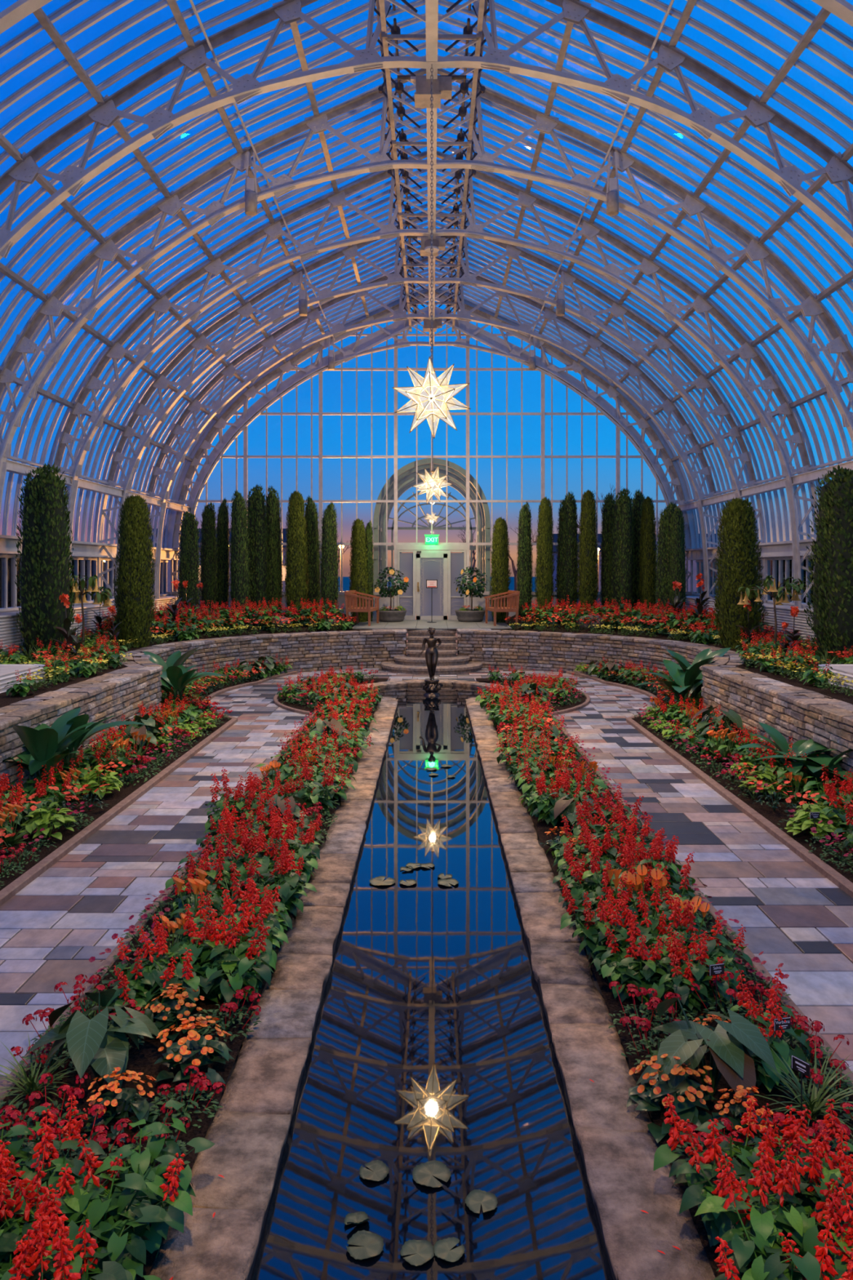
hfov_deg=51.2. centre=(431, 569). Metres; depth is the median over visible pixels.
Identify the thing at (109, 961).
edging
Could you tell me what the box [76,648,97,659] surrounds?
plant
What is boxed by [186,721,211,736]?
plant
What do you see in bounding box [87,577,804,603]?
ground
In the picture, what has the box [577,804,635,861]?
plant
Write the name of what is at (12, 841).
calla lily
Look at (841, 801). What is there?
plant
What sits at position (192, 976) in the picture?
plant
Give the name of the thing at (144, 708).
plant
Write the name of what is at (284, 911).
plant
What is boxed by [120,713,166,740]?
plant
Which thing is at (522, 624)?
plant
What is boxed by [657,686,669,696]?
plant
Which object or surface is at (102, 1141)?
plant
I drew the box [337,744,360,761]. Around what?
plant
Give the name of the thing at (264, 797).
plant
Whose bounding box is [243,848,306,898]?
plant
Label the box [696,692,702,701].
plant
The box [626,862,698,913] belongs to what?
plant
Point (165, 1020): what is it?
plant
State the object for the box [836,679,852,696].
plant
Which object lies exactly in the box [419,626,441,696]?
bronze statue
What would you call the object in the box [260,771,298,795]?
plant
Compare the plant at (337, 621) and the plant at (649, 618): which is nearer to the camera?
the plant at (649, 618)
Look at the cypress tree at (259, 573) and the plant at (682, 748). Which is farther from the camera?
the cypress tree at (259, 573)
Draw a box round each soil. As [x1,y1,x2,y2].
[0,675,262,890]
[0,678,387,1279]
[475,678,852,1277]
[601,675,852,883]
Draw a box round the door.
[416,551,447,619]
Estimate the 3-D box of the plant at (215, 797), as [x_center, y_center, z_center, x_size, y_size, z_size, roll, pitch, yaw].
[-1.926,2.208,8.634,0.455,0.550,0.445,0,0,14]
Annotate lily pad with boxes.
[344,1211,369,1225]
[346,1230,384,1260]
[359,1160,389,1182]
[368,875,395,885]
[399,879,416,886]
[400,866,413,871]
[400,1239,434,1266]
[405,862,422,868]
[412,1160,451,1187]
[419,862,435,868]
[426,767,436,770]
[433,1236,465,1262]
[437,872,452,879]
[437,878,458,886]
[440,764,451,767]
[465,1189,497,1213]
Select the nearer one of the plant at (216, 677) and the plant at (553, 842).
the plant at (553, 842)
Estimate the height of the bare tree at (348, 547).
3.936 m
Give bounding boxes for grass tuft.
[0,1033,89,1118]
[206,875,260,919]
[754,1045,852,1141]
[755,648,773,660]
[814,647,843,664]
[817,655,848,665]
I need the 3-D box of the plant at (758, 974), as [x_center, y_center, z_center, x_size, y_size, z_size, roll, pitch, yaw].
[1.909,2.365,5.135,0.287,0.194,0.319,0,0,-5]
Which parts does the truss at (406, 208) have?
lever arm, lever arm, lever arm, lever arm, carrier rail, carrier rail, lever arm, lever arm, lever arm, lever arm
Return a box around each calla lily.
[0,803,28,849]
[58,768,84,802]
[112,737,131,771]
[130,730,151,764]
[152,912,188,968]
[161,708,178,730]
[169,868,222,939]
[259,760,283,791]
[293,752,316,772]
[547,755,569,780]
[578,760,602,797]
[595,868,645,927]
[622,864,673,935]
[648,697,661,713]
[669,895,714,955]
[683,706,700,732]
[703,729,732,759]
[711,728,738,763]
[781,771,808,804]
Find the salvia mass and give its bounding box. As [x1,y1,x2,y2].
[0,595,819,715]
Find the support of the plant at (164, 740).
on the soil at (113, 798)
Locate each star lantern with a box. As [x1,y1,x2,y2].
[391,67,471,439]
[412,319,452,504]
[424,512,439,522]
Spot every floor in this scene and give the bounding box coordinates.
[0,667,852,1279]
[351,619,511,630]
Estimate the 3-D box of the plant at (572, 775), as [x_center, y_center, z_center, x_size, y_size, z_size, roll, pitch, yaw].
[1.604,2.266,10.087,0.430,0.467,0.470,0,0,23]
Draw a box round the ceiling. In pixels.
[0,0,852,548]
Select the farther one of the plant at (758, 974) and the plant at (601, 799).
the plant at (601, 799)
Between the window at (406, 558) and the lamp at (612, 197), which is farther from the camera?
the window at (406, 558)
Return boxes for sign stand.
[426,579,437,622]
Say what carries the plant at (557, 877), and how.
on the soil at (613, 1004)
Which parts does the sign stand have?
frame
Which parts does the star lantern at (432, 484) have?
lead frame, chain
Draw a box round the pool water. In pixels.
[250,685,613,1279]
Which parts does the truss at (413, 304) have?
lever arm, lever arm, lever arm, lever arm, carrier rail, carrier rail, lever arm, lever arm, lever arm, lever arm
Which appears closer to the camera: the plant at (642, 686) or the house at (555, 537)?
the plant at (642, 686)
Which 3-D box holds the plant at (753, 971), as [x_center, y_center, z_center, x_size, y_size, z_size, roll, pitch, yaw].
[1.872,2.375,5.340,0.264,0.174,0.291,0,0,5]
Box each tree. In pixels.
[14,462,76,658]
[69,573,116,650]
[111,493,159,648]
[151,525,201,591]
[175,511,200,611]
[199,502,218,612]
[215,497,230,609]
[228,488,251,610]
[245,484,270,608]
[265,486,284,611]
[283,489,309,613]
[304,496,320,606]
[318,501,339,608]
[337,540,350,566]
[348,518,370,622]
[364,520,374,621]
[373,566,409,610]
[453,566,488,610]
[457,524,493,581]
[488,516,511,623]
[490,516,537,591]
[515,501,533,617]
[533,496,555,608]
[553,490,579,608]
[574,488,599,608]
[576,483,656,546]
[599,492,615,608]
[609,487,635,609]
[631,488,645,608]
[637,496,657,610]
[653,500,679,610]
[667,506,687,610]
[712,497,768,648]
[737,575,810,643]
[803,464,852,663]
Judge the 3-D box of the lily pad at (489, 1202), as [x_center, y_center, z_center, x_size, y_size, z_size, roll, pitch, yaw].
[0.200,2.550,3.595,0.133,0.014,0.133,0,0,1]
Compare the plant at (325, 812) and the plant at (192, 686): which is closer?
the plant at (325, 812)
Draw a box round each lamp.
[244,151,257,216]
[297,271,307,315]
[327,337,334,369]
[338,545,344,591]
[424,234,439,253]
[528,337,536,369]
[555,271,565,315]
[597,547,599,591]
[605,151,619,216]
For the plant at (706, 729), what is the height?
0.436 m
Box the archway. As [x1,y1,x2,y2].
[373,457,490,591]
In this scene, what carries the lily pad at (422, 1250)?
on the pool water
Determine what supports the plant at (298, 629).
on the coping at (5, 700)
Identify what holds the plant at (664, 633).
on the coping at (5, 700)
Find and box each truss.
[0,0,852,34]
[0,0,852,258]
[0,68,852,514]
[50,151,818,608]
[97,212,766,603]
[145,256,723,599]
[170,289,693,595]
[372,0,491,140]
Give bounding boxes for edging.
[0,671,297,906]
[0,677,377,1102]
[485,677,852,1089]
[565,671,852,897]
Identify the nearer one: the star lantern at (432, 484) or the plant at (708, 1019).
the plant at (708, 1019)
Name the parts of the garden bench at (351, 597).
leg, backrest, leg, rail, armrest, seat, armrest, leg, leg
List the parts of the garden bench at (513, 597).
leg, leg, armrest, seat, armrest, rail, leg, backrest, leg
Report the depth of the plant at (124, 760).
10.46 m
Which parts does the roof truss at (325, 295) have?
gusset plate, gusset plate, gusset plate, gusset plate, gusset plate, gusset plate, gusset plate, gusset plate, gusset plate, gusset plate, gusset plate, gusset plate, gusset plate, gusset plate, gusset plate, gusset plate, gusset plate, gusset plate, gusset plate, gusset plate, gusset plate, gusset plate, gusset plate, gusset plate, gusset plate, gusset plate, gusset plate, gusset plate, gusset plate, gusset plate, gusset plate, gusset plate, gusset plate, gusset plate, gusset plate, gusset plate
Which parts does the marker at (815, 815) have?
plate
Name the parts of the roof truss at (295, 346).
gusset plate, gusset plate, gusset plate, gusset plate, gusset plate, gusset plate, gusset plate, gusset plate, gusset plate, gusset plate, gusset plate, gusset plate, gusset plate, gusset plate, gusset plate, gusset plate, gusset plate, gusset plate, gusset plate, gusset plate, gusset plate, gusset plate, gusset plate, gusset plate, gusset plate, gusset plate, gusset plate, gusset plate, gusset plate, gusset plate, gusset plate, gusset plate, gusset plate, gusset plate, gusset plate, gusset plate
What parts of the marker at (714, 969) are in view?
plate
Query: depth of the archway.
29.60 m
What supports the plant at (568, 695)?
on the soil at (613, 1004)
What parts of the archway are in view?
entrance glass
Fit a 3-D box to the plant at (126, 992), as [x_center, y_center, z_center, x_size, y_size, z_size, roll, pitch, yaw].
[-1.618,2.287,4.850,0.495,0.420,0.364,0,0,26]
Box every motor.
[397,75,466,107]
[408,235,455,256]
[413,318,449,332]
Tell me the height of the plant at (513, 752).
0.552 m
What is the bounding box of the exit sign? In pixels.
[424,534,439,543]
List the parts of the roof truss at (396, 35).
lever arm, lever arm, lever arm, lever arm, carrier rail, carrier rail, lever arm, lever arm, lever arm, lever arm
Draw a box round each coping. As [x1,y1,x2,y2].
[0,613,852,707]
[148,679,715,1279]
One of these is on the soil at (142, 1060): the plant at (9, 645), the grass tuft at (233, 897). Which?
the grass tuft at (233, 897)
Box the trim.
[395,544,467,619]
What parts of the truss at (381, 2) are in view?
carrier rail, lever arm, lever arm, carrier rail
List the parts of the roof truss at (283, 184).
gusset plate, gusset plate, gusset plate, gusset plate, gusset plate, gusset plate, gusset plate, gusset plate, gusset plate, gusset plate, gusset plate, gusset plate, gusset plate, gusset plate, gusset plate, gusset plate, gusset plate, gusset plate, gusset plate, gusset plate, gusset plate, gusset plate, gusset plate, gusset plate, gusset plate, gusset plate, gusset plate, gusset plate, gusset plate, gusset plate, gusset plate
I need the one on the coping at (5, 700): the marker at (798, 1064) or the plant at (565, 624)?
the plant at (565, 624)
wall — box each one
[0,534,179,612]
[0,628,852,793]
[387,492,475,608]
[684,538,816,607]
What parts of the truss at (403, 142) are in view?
lever arm, lever arm, lever arm, lever arm, carrier rail, carrier rail, lever arm, lever arm, lever arm, lever arm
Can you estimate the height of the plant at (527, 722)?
0.479 m
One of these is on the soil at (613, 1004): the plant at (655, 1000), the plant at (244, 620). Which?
the plant at (655, 1000)
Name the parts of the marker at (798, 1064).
plate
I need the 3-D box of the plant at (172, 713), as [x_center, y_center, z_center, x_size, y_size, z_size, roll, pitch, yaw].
[-3.852,2.248,13.179,0.341,0.389,0.395,0,0,-15]
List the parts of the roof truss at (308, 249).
gusset plate, gusset plate, gusset plate, gusset plate, gusset plate, gusset plate, gusset plate, gusset plate, gusset plate, gusset plate, gusset plate, gusset plate, gusset plate, gusset plate, gusset plate, gusset plate, gusset plate, gusset plate, gusset plate, gusset plate, gusset plate, gusset plate, gusset plate, gusset plate, gusset plate, gusset plate, gusset plate, gusset plate, gusset plate, gusset plate, gusset plate, gusset plate, gusset plate, gusset plate, gusset plate, gusset plate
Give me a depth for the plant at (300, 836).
7.68 m
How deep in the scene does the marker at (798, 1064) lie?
3.86 m
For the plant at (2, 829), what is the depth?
7.57 m
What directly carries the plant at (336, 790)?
on the soil at (142, 1060)
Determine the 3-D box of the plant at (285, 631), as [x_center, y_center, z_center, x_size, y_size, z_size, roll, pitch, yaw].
[-3.665,1.458,22.379,0.407,0.248,0.431,0,0,-32]
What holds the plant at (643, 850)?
on the soil at (613, 1004)
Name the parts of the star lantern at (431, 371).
lead frame, chain, bulb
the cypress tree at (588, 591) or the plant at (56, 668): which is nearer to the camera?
the plant at (56, 668)
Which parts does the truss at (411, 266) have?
lever arm, lever arm, lever arm, lever arm, carrier rail, carrier rail, lever arm, lever arm, lever arm, lever arm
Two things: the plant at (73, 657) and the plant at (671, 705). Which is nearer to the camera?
the plant at (73, 657)
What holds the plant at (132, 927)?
on the soil at (142, 1060)
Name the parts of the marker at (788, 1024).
plate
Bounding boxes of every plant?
[0,644,20,664]
[0,659,13,664]
[0,772,29,802]
[0,773,22,826]
[0,773,35,824]
[0,796,12,849]
[0,808,22,832]
[0,827,15,853]
[0,838,7,866]
[0,843,39,868]
[0,854,24,878]
[0,1090,43,1142]
[0,1094,123,1225]
[0,1106,62,1187]
[0,1108,75,1279]
[0,1120,9,1155]
[0,1139,26,1222]
[0,1153,181,1279]
[0,1182,10,1269]
[0,1193,61,1279]
[2,707,97,785]
[2,793,41,829]
[3,650,28,664]
[4,644,23,654]
[4,668,36,697]
[6,1072,92,1146]
[6,1107,86,1167]
[7,1224,39,1279]
[8,760,51,795]
[10,1031,76,1088]
[14,781,58,822]
[16,645,35,661]
[18,669,52,688]
[19,675,53,690]
[19,800,77,839]
[20,827,56,853]
[22,714,143,777]
[22,996,87,1061]
[24,988,167,1088]
[27,654,53,673]
[27,766,75,814]
[28,646,48,660]
[29,1212,80,1279]
[30,650,49,662]
[35,654,59,669]
[38,785,85,819]
[39,644,66,670]
[39,667,69,685]
[43,652,77,683]
[43,656,70,674]
[43,760,84,803]
[44,1103,132,1186]
[46,759,71,795]
[47,666,74,682]
[47,747,103,794]
[48,657,63,666]
[50,804,88,831]
[51,593,83,655]
[51,650,69,662]
[51,1218,161,1279]
[53,973,119,1026]
[54,648,94,674]
[55,644,75,657]
[60,750,97,777]
[61,800,94,826]
[62,1099,215,1257]
[66,613,87,657]
[66,657,83,671]
[70,643,102,662]
[70,780,109,810]
[72,648,104,677]
[74,740,106,768]
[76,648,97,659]
[76,764,123,799]
[77,631,96,640]
[78,658,106,672]
[79,640,94,652]
[81,1066,159,1143]
[82,725,117,753]
[83,736,125,759]
[84,657,108,671]
[84,764,115,786]
[85,967,111,1004]
[86,947,181,1027]
[88,748,115,777]
[88,945,142,979]
[89,604,109,632]
[91,653,112,669]
[91,739,124,772]
[92,724,137,757]
[94,999,155,1049]
[98,714,138,747]
[98,761,127,785]
[100,737,132,757]
[101,641,126,668]
[101,743,137,782]
[102,605,123,646]
[104,726,128,746]
[108,1102,190,1174]
[111,922,162,959]
[113,927,177,1000]
[115,720,141,748]
[117,640,129,650]
[117,724,161,751]
[117,764,147,785]
[120,653,133,664]
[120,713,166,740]
[120,913,162,954]
[124,639,137,648]
[124,706,154,727]
[125,756,155,778]
[128,925,240,1013]
[133,703,170,723]
[134,755,161,774]
[137,888,174,919]
[137,896,173,931]
[140,701,164,723]
[142,742,164,759]
[142,742,175,764]
[143,646,200,700]
[143,699,181,724]
[143,750,170,766]
[144,733,173,751]
[144,983,208,1040]
[144,1065,226,1132]
[145,707,178,746]
[148,626,164,639]
[148,891,239,968]
[149,626,162,641]
[149,634,168,644]
[151,633,164,642]
[151,700,174,718]
[153,1015,234,1097]
[154,692,182,714]
[155,713,179,740]
[155,726,177,747]
[156,743,182,758]
[159,664,229,705]
[159,702,197,731]
[160,630,177,640]
[160,633,173,641]
[160,691,173,702]
[162,885,185,906]
[163,737,188,752]
[164,579,184,624]
[164,693,190,711]
[164,832,231,900]
[167,699,186,724]
[167,869,222,930]
[169,732,192,748]
[169,878,262,949]
[170,720,202,741]
[170,864,187,895]
[171,727,188,743]
[175,730,199,745]
[177,826,248,886]
[177,857,230,916]
[178,580,195,611]
[178,697,203,724]
[178,700,193,724]
[178,853,204,876]
[181,688,194,698]
[184,695,204,714]
[185,684,195,694]
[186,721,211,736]
[186,913,275,987]
[187,844,215,865]
[189,713,217,730]
[191,678,208,687]
[191,686,205,698]
[191,976,261,1041]
[192,622,208,635]
[193,582,208,609]
[193,683,210,695]
[193,684,207,696]
[194,696,211,711]
[195,808,247,850]
[196,698,214,712]
[197,709,218,723]
[197,897,273,1004]
[198,705,223,715]
[200,713,223,728]
[201,627,217,637]
[201,702,222,714]
[202,683,214,693]
[203,675,218,685]
[203,711,223,724]
[204,791,256,834]
[204,807,257,862]
[205,622,222,634]
[206,680,217,691]
[206,767,257,813]
[208,675,226,689]
[208,828,262,870]
[209,672,226,685]
[210,773,268,826]
[212,626,229,637]
[213,708,233,719]
[217,884,288,966]
[218,618,237,633]
[218,884,289,922]
[219,828,286,898]
[221,675,235,686]
[222,628,233,636]
[222,800,279,839]
[225,873,292,945]
[226,669,238,680]
[227,674,244,684]
[229,873,263,902]
[231,769,278,828]
[232,625,248,635]
[232,668,249,679]
[233,817,292,864]
[234,624,248,632]
[235,804,301,849]
[238,659,265,676]
[238,671,250,683]
[238,811,288,839]
[239,617,251,628]
[241,845,316,916]
[242,617,253,627]
[243,669,257,681]
[243,777,279,815]
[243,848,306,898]
[246,617,264,631]
[248,625,261,634]
[248,666,265,679]
[249,771,291,799]
[251,746,302,787]
[252,795,291,831]
[253,655,282,671]
[253,793,306,822]
[256,619,271,629]
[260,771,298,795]
[260,817,322,884]
[263,620,279,631]
[266,624,280,633]
[266,796,318,838]
[267,835,312,883]
[271,616,291,626]
[271,742,309,775]
[272,821,319,869]
[275,617,293,630]
[275,813,323,846]
[277,778,314,811]
[278,622,293,632]
[278,740,313,766]
[280,693,297,703]
[280,728,318,762]
[280,762,319,799]
[284,720,326,751]
[284,737,331,767]
[284,760,337,817]
[288,623,303,632]
[288,728,315,750]
[288,749,337,785]
[288,815,329,842]
[289,689,311,703]
[289,759,340,786]
[290,735,315,755]
[291,617,305,627]
[291,742,330,774]
[293,764,340,789]
[294,695,310,706]
[294,803,313,825]
[297,807,332,827]
[298,614,311,625]
[299,686,311,698]
[300,733,336,757]
[300,801,337,823]
[302,698,317,708]
[304,717,350,740]
[305,623,317,631]
[305,713,320,731]
[305,752,350,775]
[306,614,317,624]
[306,619,321,630]
[308,694,345,715]
[308,742,352,775]
[309,760,355,800]
[310,706,330,731]
[311,698,338,719]
[313,725,351,756]
[314,701,337,720]
[314,710,345,737]
[315,733,333,755]
[316,735,358,772]
[317,754,355,781]
[320,697,342,716]
[320,761,348,795]
[322,750,351,764]
[325,618,338,626]
[325,719,361,755]
[326,693,359,712]
[326,720,366,751]
[327,613,343,625]
[328,782,339,808]
[329,682,351,695]
[329,718,364,744]
[330,616,347,629]
[330,710,351,727]
[331,727,373,760]
[332,708,346,728]
[337,695,357,713]
[337,705,355,719]
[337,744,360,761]
[340,703,354,716]
[341,617,359,626]
[342,710,364,729]
[343,717,380,740]
[346,699,367,719]
[346,707,363,732]
[346,722,367,737]
[351,701,377,730]
[355,697,373,719]
[356,698,376,711]
[364,669,378,679]
[379,605,388,610]
[394,604,405,610]
[475,604,484,610]
[485,698,520,728]
[486,697,519,721]
[492,703,519,724]
[493,696,514,712]
[493,731,538,765]
[496,716,533,746]
[496,732,532,765]
[498,722,529,746]
[498,723,515,736]
[499,721,521,734]
[499,747,544,786]
[500,709,515,731]
[500,725,521,737]
[502,673,512,682]
[502,731,537,772]
[503,730,540,755]
[504,700,537,723]
[504,717,537,742]
[505,616,520,629]
[505,693,529,715]
[506,753,551,786]
[508,622,519,630]
[509,715,542,731]
[512,712,529,728]
[513,724,555,755]
[515,682,549,704]
[515,700,553,728]
[515,709,544,730]
[516,616,532,627]
[516,706,533,724]
[517,617,535,628]
[518,754,555,791]
[518,774,563,817]
[519,693,546,709]
[520,694,554,716]
[520,702,547,716]
[520,739,555,770]
[520,743,553,776]
[520,766,551,803]
[521,623,533,631]
[522,714,546,742]
[524,735,567,760]
[525,611,542,623]
[525,724,560,746]
[528,705,566,732]
[529,732,555,754]
[529,766,558,795]
[530,617,544,627]
[530,717,559,744]
[531,621,546,630]
[531,771,581,826]
[533,622,548,631]
[534,716,554,732]
[534,741,578,777]
[537,717,567,742]
[539,826,573,850]
[542,764,571,777]
[542,764,574,795]
[543,613,558,624]
[543,794,600,826]
[544,688,560,703]
[544,696,556,706]
[544,737,568,750]
[546,615,561,628]
[546,774,602,821]
[546,820,613,875]
[548,750,580,768]
[548,761,595,782]
[549,761,592,787]
[549,764,592,800]
[550,733,580,764]
[550,750,573,759]
[551,694,570,706]
[551,737,579,768]
[552,850,622,890]
[553,838,602,888]
[554,760,579,773]
[557,737,579,748]
[557,750,589,782]
[558,686,576,697]
[558,854,613,919]
[559,604,576,615]
[559,792,622,847]
[560,617,573,627]
[560,622,574,631]
[560,688,577,697]
[560,728,573,741]
[560,874,635,962]
[560,880,638,955]
[566,693,581,703]
[569,624,582,632]
[570,759,608,805]
[570,835,589,855]
[571,617,584,629]
[573,614,608,627]
[573,831,638,894]
[574,662,588,673]
[575,746,595,762]
[575,782,644,837]
[577,753,595,765]
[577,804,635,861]
[577,834,637,871]
[582,617,595,628]
[582,853,653,915]
[584,620,598,631]
[585,659,607,674]
[585,770,611,786]
[586,758,604,774]
[587,767,610,784]
[587,792,611,815]
[587,915,657,982]
[588,624,603,633]
[589,666,603,675]
[591,611,609,622]
[591,828,620,847]
[594,614,612,626]
[595,805,663,853]
[597,619,613,629]
[597,784,617,799]
[598,661,624,676]
[598,822,630,832]
[599,623,615,634]
[599,669,615,679]
[600,776,614,792]
[600,911,668,1007]
[603,879,697,953]
[604,801,632,821]
[605,670,618,681]
[606,795,634,813]
[608,980,677,1039]
[609,617,624,631]
[611,818,680,866]
[611,894,688,977]
[612,804,652,827]
[613,671,628,683]
[615,830,695,894]
[617,626,628,634]
[617,626,634,635]
[618,812,656,840]
[619,672,637,684]
[619,1015,694,1078]
[620,616,635,626]
[621,619,639,631]
[622,826,671,884]
[623,616,639,629]
[626,626,639,634]
[626,675,644,686]
[626,828,662,847]
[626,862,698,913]
[626,1053,716,1142]
[630,627,646,636]
[631,708,649,718]
[634,865,699,921]
[635,657,718,703]
[635,992,777,1101]
[637,711,659,725]
[639,617,659,631]
[639,619,658,635]
[639,676,655,689]
[640,706,663,721]
[640,834,667,857]
[644,627,658,637]
[644,987,702,1035]
[645,692,676,717]
[645,885,706,937]
[645,926,714,1015]
[646,716,671,731]
[647,675,662,684]
[647,840,683,866]
[648,681,662,693]
[652,616,667,625]
[652,681,666,695]
[652,720,675,736]
[652,866,686,885]
[653,702,682,724]
[653,1093,815,1247]
[654,697,685,721]
[656,691,675,703]
[657,625,671,635]
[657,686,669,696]
[659,647,731,698]
[660,690,674,701]
[662,697,697,724]
[662,720,687,739]
[662,724,686,744]
[662,896,736,976]
[664,693,698,708]
[666,580,683,613]
[666,628,678,637]
[666,628,686,639]
[667,715,706,751]
[669,582,687,610]
[669,630,688,640]
[670,733,693,749]
[670,924,753,1008]
[671,875,707,901]
[671,1116,744,1177]
[673,622,692,636]
[673,701,693,727]
[674,737,698,753]
[675,694,702,710]
[675,1119,840,1276]
[677,625,695,639]
[679,718,727,756]
[679,739,705,756]
[681,631,693,640]
[683,714,716,739]
[684,580,711,622]
[684,704,702,726]
[684,705,718,727]
[684,709,720,733]
[685,573,711,610]
[685,742,716,762]
[686,697,720,717]
[688,696,702,709]
[688,705,751,734]
[688,969,761,1022]
[693,622,711,631]
[693,1013,731,1053]
[694,1153,852,1279]
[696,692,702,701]
[696,746,721,768]
[696,894,711,919]
[696,901,726,930]
[697,724,742,745]
[698,909,742,946]
[701,755,734,773]
[702,927,748,959]
[706,759,738,780]
[711,1084,789,1151]
[715,721,760,759]
[715,760,753,784]
[717,728,762,768]
[720,724,753,737]
[720,752,746,769]
[721,769,759,792]
[725,945,766,985]
[726,968,812,1092]
[728,728,748,753]
[728,757,759,778]
[730,723,759,744]
[735,777,768,799]
[735,956,791,1004]
[735,982,799,1028]
[736,600,761,647]
[736,1127,807,1159]
[737,722,842,775]
[737,726,757,743]
[737,762,764,784]
[737,765,791,795]
[739,653,755,665]
[741,655,759,666]
[741,737,778,780]
[742,731,770,758]
[742,740,784,771]
[743,653,765,669]
[748,777,795,810]
[750,1102,852,1220]
[753,748,852,791]
[755,645,781,672]
[756,740,777,755]
[757,625,771,639]
[758,1127,852,1269]
[759,647,780,658]
[759,653,778,666]
[760,644,778,657]
[760,743,808,788]
[760,1004,824,1053]
[764,650,785,660]
[764,753,831,801]
[768,645,807,674]
[768,653,786,668]
[768,660,786,674]
[769,661,793,676]
[771,1111,852,1158]
[774,736,809,767]
[775,622,794,657]
[777,641,805,662]
[777,808,810,834]
[777,1008,848,1080]
[778,1232,852,1279]
[779,609,808,646]
[779,661,806,679]
[781,605,806,652]
[782,640,820,669]
[782,790,819,819]
[784,804,844,839]
[786,660,808,676]
[787,666,816,681]
[791,641,820,667]
[791,749,839,793]
[793,797,841,828]
[797,643,811,653]
[799,657,826,672]
[799,1048,852,1118]
[799,1098,852,1190]
[800,650,837,688]
[801,764,852,811]
[804,819,850,854]
[813,671,841,688]
[814,767,852,795]
[816,675,848,693]
[816,777,852,822]
[819,834,852,863]
[821,795,852,831]
[822,784,852,837]
[825,648,852,664]
[825,768,852,805]
[827,650,848,664]
[833,1182,852,1271]
[834,800,852,857]
[834,1102,852,1144]
[835,832,852,850]
[835,848,852,873]
[835,1148,852,1225]
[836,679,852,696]
[840,645,852,663]
[842,776,852,813]
[844,658,852,664]
[845,795,852,830]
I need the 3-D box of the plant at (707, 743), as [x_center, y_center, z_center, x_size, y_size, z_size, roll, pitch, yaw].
[3.651,2.245,11.798,0.521,0.540,0.555,0,0,-30]
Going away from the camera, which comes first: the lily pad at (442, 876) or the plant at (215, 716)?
the lily pad at (442, 876)
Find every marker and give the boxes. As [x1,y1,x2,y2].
[709,963,724,1025]
[773,1017,791,1086]
[791,1055,810,1127]
[809,812,819,845]
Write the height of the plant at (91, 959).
0.175 m
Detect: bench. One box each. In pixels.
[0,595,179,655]
[344,590,380,626]
[484,590,519,626]
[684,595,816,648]
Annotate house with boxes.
[148,528,288,595]
[552,533,720,595]
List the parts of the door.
glass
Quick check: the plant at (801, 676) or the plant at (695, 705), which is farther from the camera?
the plant at (695, 705)
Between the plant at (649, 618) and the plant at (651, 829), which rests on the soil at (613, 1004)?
the plant at (651, 829)
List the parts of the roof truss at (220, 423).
gusset plate, gusset plate, gusset plate, gusset plate, gusset plate, gusset plate, gusset plate, gusset plate, gusset plate, gusset plate, gusset plate, gusset plate, gusset plate, gusset plate, gusset plate, gusset plate, gusset plate, gusset plate, gusset plate, gusset plate, gusset plate, gusset plate, gusset plate, gusset plate, gusset plate, gusset plate, gusset plate, gusset plate, gusset plate, gusset plate, gusset plate, gusset plate, gusset plate, gusset plate, gusset plate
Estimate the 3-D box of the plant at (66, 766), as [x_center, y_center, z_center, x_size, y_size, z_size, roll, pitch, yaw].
[-4.147,2.265,9.793,0.404,0.441,0.482,0,0,-13]
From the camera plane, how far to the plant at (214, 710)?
14.63 m
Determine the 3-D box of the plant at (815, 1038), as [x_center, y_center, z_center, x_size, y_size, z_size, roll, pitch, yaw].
[1.843,2.357,4.390,0.361,0.212,0.366,0,0,45]
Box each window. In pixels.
[0,554,168,608]
[167,302,696,609]
[400,552,413,615]
[450,552,463,615]
[695,555,814,603]
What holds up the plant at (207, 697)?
on the soil at (113, 798)
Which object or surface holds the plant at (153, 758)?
on the soil at (113, 798)
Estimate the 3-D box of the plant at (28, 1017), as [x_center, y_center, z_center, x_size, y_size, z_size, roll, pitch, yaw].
[-1.879,2.357,4.577,0.359,0.211,0.354,0,0,32]
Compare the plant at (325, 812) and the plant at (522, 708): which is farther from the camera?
the plant at (522, 708)
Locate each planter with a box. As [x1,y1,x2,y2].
[0,664,45,693]
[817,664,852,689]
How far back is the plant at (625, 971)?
5.06 m
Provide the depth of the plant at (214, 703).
15.10 m
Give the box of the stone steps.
[381,630,482,674]
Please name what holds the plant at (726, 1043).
on the soil at (613, 1004)
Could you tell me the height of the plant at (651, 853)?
0.453 m
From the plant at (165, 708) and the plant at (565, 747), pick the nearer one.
the plant at (565, 747)
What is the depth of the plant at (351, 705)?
13.93 m
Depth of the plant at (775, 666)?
13.49 m
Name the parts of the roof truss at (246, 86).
gusset plate, gusset plate, gusset plate, gusset plate, gusset plate, gusset plate, gusset plate, gusset plate, gusset plate, gusset plate, gusset plate, gusset plate, gusset plate, gusset plate, gusset plate, gusset plate, gusset plate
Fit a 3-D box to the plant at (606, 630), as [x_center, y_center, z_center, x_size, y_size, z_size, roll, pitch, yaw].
[4.305,1.457,21.796,0.407,0.251,0.405,0,0,-38]
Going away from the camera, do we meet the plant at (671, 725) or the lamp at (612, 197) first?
the plant at (671, 725)
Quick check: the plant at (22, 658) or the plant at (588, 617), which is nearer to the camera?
the plant at (22, 658)
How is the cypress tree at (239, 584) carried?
on the coping at (5, 700)

